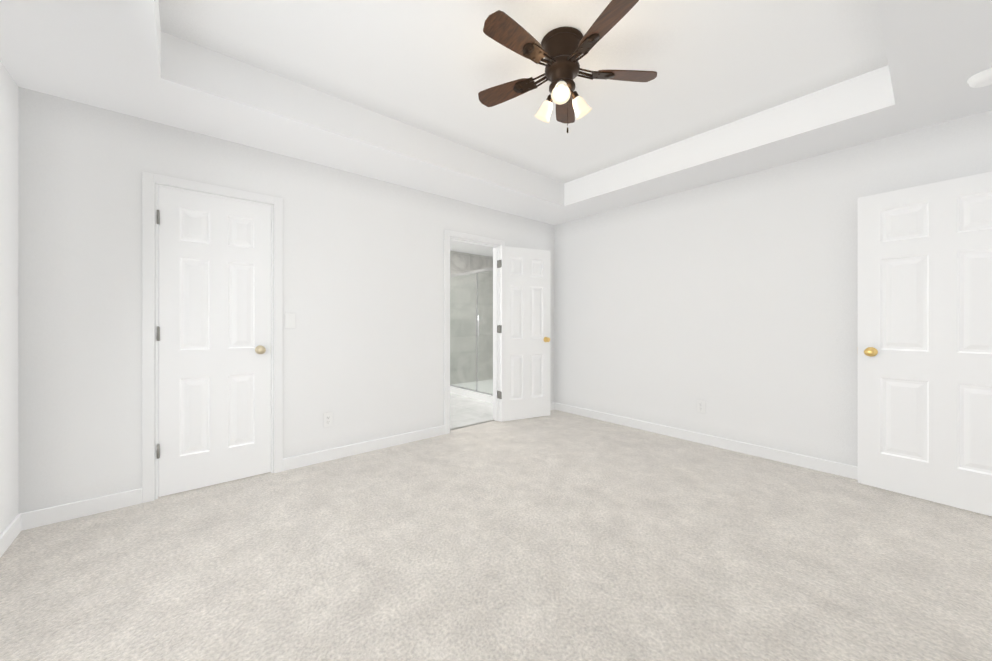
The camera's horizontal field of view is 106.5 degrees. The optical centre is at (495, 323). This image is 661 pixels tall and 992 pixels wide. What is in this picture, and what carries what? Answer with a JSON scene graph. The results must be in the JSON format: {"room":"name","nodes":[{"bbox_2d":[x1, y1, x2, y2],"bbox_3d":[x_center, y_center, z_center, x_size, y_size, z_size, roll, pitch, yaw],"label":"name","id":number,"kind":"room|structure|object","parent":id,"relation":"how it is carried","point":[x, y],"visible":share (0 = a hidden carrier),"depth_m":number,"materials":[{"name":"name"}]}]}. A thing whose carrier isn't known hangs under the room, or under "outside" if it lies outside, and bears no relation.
{"room":"empty bedroom","nodes":[
{"label":"empty bedroom","id":0,"kind":"room"},
{"bbox_2d":[0,61,17,534],"bbox_3d":[-1.477,-0.265,0.587,0.120,2.810,3.690,0,0,-40],"label":"wall","id":1,"kind":"structure","parent":0,"point":[8,299],"depth_m":1.92,"materials":[{"name":"paint"}]},
{"bbox_2d":[0,514,20,557],"bbox_3d":[-1.425,1.093,0.630,0.014,0.095,3.662,0,0,-40],"label":"baseboard","id":2,"kind":"structure","parent":1,"relation":"attached to","point":[10,533],"depth_m":1.90,"materials":[{"name":"white wood"}]},
{"bbox_2d":[18,87,553,513],"bbox_3d":[-0.963,-0.265,3.517,4.690,2.810,0.120,0,0,-40],"label":"wall","id":3,"kind":"structure","parent":0,"point":[363,301],"depth_m":2.46,"materials":[{"name":"paint"}]},
{"bbox_2d":[142,171,282,502],"bbox_3d":[-1.986,0.089,2.651,0.784,2.102,0.152,0,0,-40],"label":"trim","id":4,"kind":"structure","parent":3,"relation":"attached to","point":[149,179],"depth_m":2.40,"materials":[{"name":"white wood"}]},
{"bbox_2d":[156,187,270,496],"bbox_3d":[-1.962,0.120,2.615,0.640,2.015,0.169,0,0,-40],"label":"closet door","id":5,"kind":"structure","parent":3,"relation":"in","point":[213,332],"depth_m":2.58,"materials":[{"name":"white wood"}]},
{"bbox_2d":[18,402,554,530],"bbox_3d":[-0.920,1.093,3.466,4.450,0.095,0.014,0,0,-40],"label":"baseboard","id":6,"kind":"structure","parent":3,"relation":"attached to","point":[54,514],"depth_m":2.33,"materials":[{"name":"white wood"}]},
{"bbox_2d":[285,313,294,327],"bbox_3d":[-1.603,-0.020,2.888,0.070,0.115,0.012,0,0,-40],"label":"light switch","id":7,"kind":"object","parent":3,"relation":"attached to","point":[289,320],"visible":1,"depth_m":2.88,"materials":[{"name":"white plastic"}]},
{"bbox_2d":[324,412,332,426],"bbox_3d":[-1.391,0.800,3.070,0.070,0.115,0.010,0,0,-40],"label":"electrical outlet","id":8,"kind":"object","parent":3,"relation":"attached to","point":[328,419],"visible":1,"depth_m":3.07,"materials":[{"name":"white plastic"}]},
{"bbox_2d":[444,229,504,433],"bbox_3d":[-0.257,0.089,4.114,0.824,2.102,0.152,0,0,-40],"label":"trim","id":9,"kind":"structure","parent":3,"relation":"attached to","point":[496,322],"depth_m":4.03,"materials":[{"name":"white wood"}]},
{"bbox_2d":[497,246,549,421],"bbox_3d":[0.353,0.120,4.399,0.685,2.015,0.169,0,0,-26],"label":"bathroom door","id":10,"kind":"structure","parent":3,"relation":"in","point":[523,328],"depth_m":4.37,"materials":[{"name":"white wood"}]},
{"bbox_2d":[450,251,492,384],"bbox_3d":[-1.180,-0.080,6.366,3.000,2.440,0.050,0,0,-40],"label":"wall","id":11,"kind":"structure","parent":0,"point":[460,262],"depth_m":6.93,"materials":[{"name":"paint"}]},
{"bbox_2d":[450,241,492,256],"bbox_3d":[-0.444,-1.325,5.496,3.000,0.050,2.329,0,0,-40],"label":"ceiling","id":12,"kind":"structure","parent":0,"point":[470,248],"depth_m":6.53,"materials":[{"name":"paint"}]},
{"bbox_2d":[450,379,494,429],"bbox_3d":[-0.444,1.115,5.496,3.000,0.150,2.329,0,0,-40],"label":"floor","id":13,"kind":"structure","parent":0,"point":[469,408],"depth_m":5.13,"materials":[{"name":"tile"}]},
{"bbox_2d":[450,267,492,395],"bbox_3d":[-0.313,0.117,5.607,0.081,1.845,2.169,0,0,-40],"label":"glass shower screen","id":14,"kind":"object","parent":13,"relation":"on","point":[476,272],"visible":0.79,"depth_m":5.62,"materials":[{"name":"clear glass"}]},
{"bbox_2d":[0,0,991,224],"bbox_3d":[0.268,-1.485,2.063,4.450,0.370,3.690,0,0,-40],"label":"ceiling","id":15,"kind":"structure","parent":0,"point":[386,90],"depth_m":2.24,"materials":[{"name":"paint"}]},
{"bbox_2d":[478,0,656,132],"bbox_3d":[0.336,-1.284,2.019,0.998,0.531,1.037,0,0,-40],"label":"ceiling fan","id":16,"kind":"object","parent":15,"relation":"hanging from","point":[559,51],"visible":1,"depth_m":1.97,"materials":[{"name":"brown wood"}]},
{"bbox_2d":[967,68,991,87],"bbox_3d":[2.570,-1.279,1.935,0.136,0.042,0.136,0,0,-40],"label":"smoke detector","id":17,"kind":"object","parent":15,"relation":"attached to","point":[981,79],"visible":1,"depth_m":1.93,"materials":[{"name":"white plastic"}]},
{"bbox_2d":[0,410,991,660],"bbox_3d":[0.268,1.190,2.063,4.690,0.100,3.930,0,0,-40],"label":"floor carpet","id":18,"kind":"object","parent":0,"point":[556,535],"visible":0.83,"depth_m":1.75,"materials":[{"name":"beige carpet"}]},
{"bbox_2d":[554,110,991,466],"bbox_3d":[2.012,-0.265,3.539,0.120,2.810,3.690,0,0,-40],"label":"wall","id":19,"kind":"structure","parent":0,"point":[732,303],"depth_m":3.26,"materials":[{"name":"paint"}]},
{"bbox_2d":[697,400,704,412],"bbox_3d":[1.946,0.790,3.516,0.010,0.115,0.070,0,0,-40],"label":"electrical outlet","id":20,"kind":"object","parent":19,"relation":"attached to","point":[701,406],"visible":1,"depth_m":3.51,"materials":[{"name":"white plastic"}]},
{"bbox_2d":[555,402,857,479],"bbox_3d":[1.961,1.093,3.496,0.014,0.095,3.662,0,0,-40],"label":"baseboard","id":21,"kind":"structure","parent":19,"relation":"attached to","point":[831,467],"depth_m":3.33,"materials":[{"name":"white wood"}]},
{"bbox_2d":[858,171,991,515],"bbox_3d":[2.818,0.120,2.296,0.169,2.015,0.833,0,0,-36],"label":"hall door","id":22,"kind":"structure","parent":19,"relation":"in","point":[925,341],"depth_m":2.36,"materials":[{"name":"white wood"}]}
]}

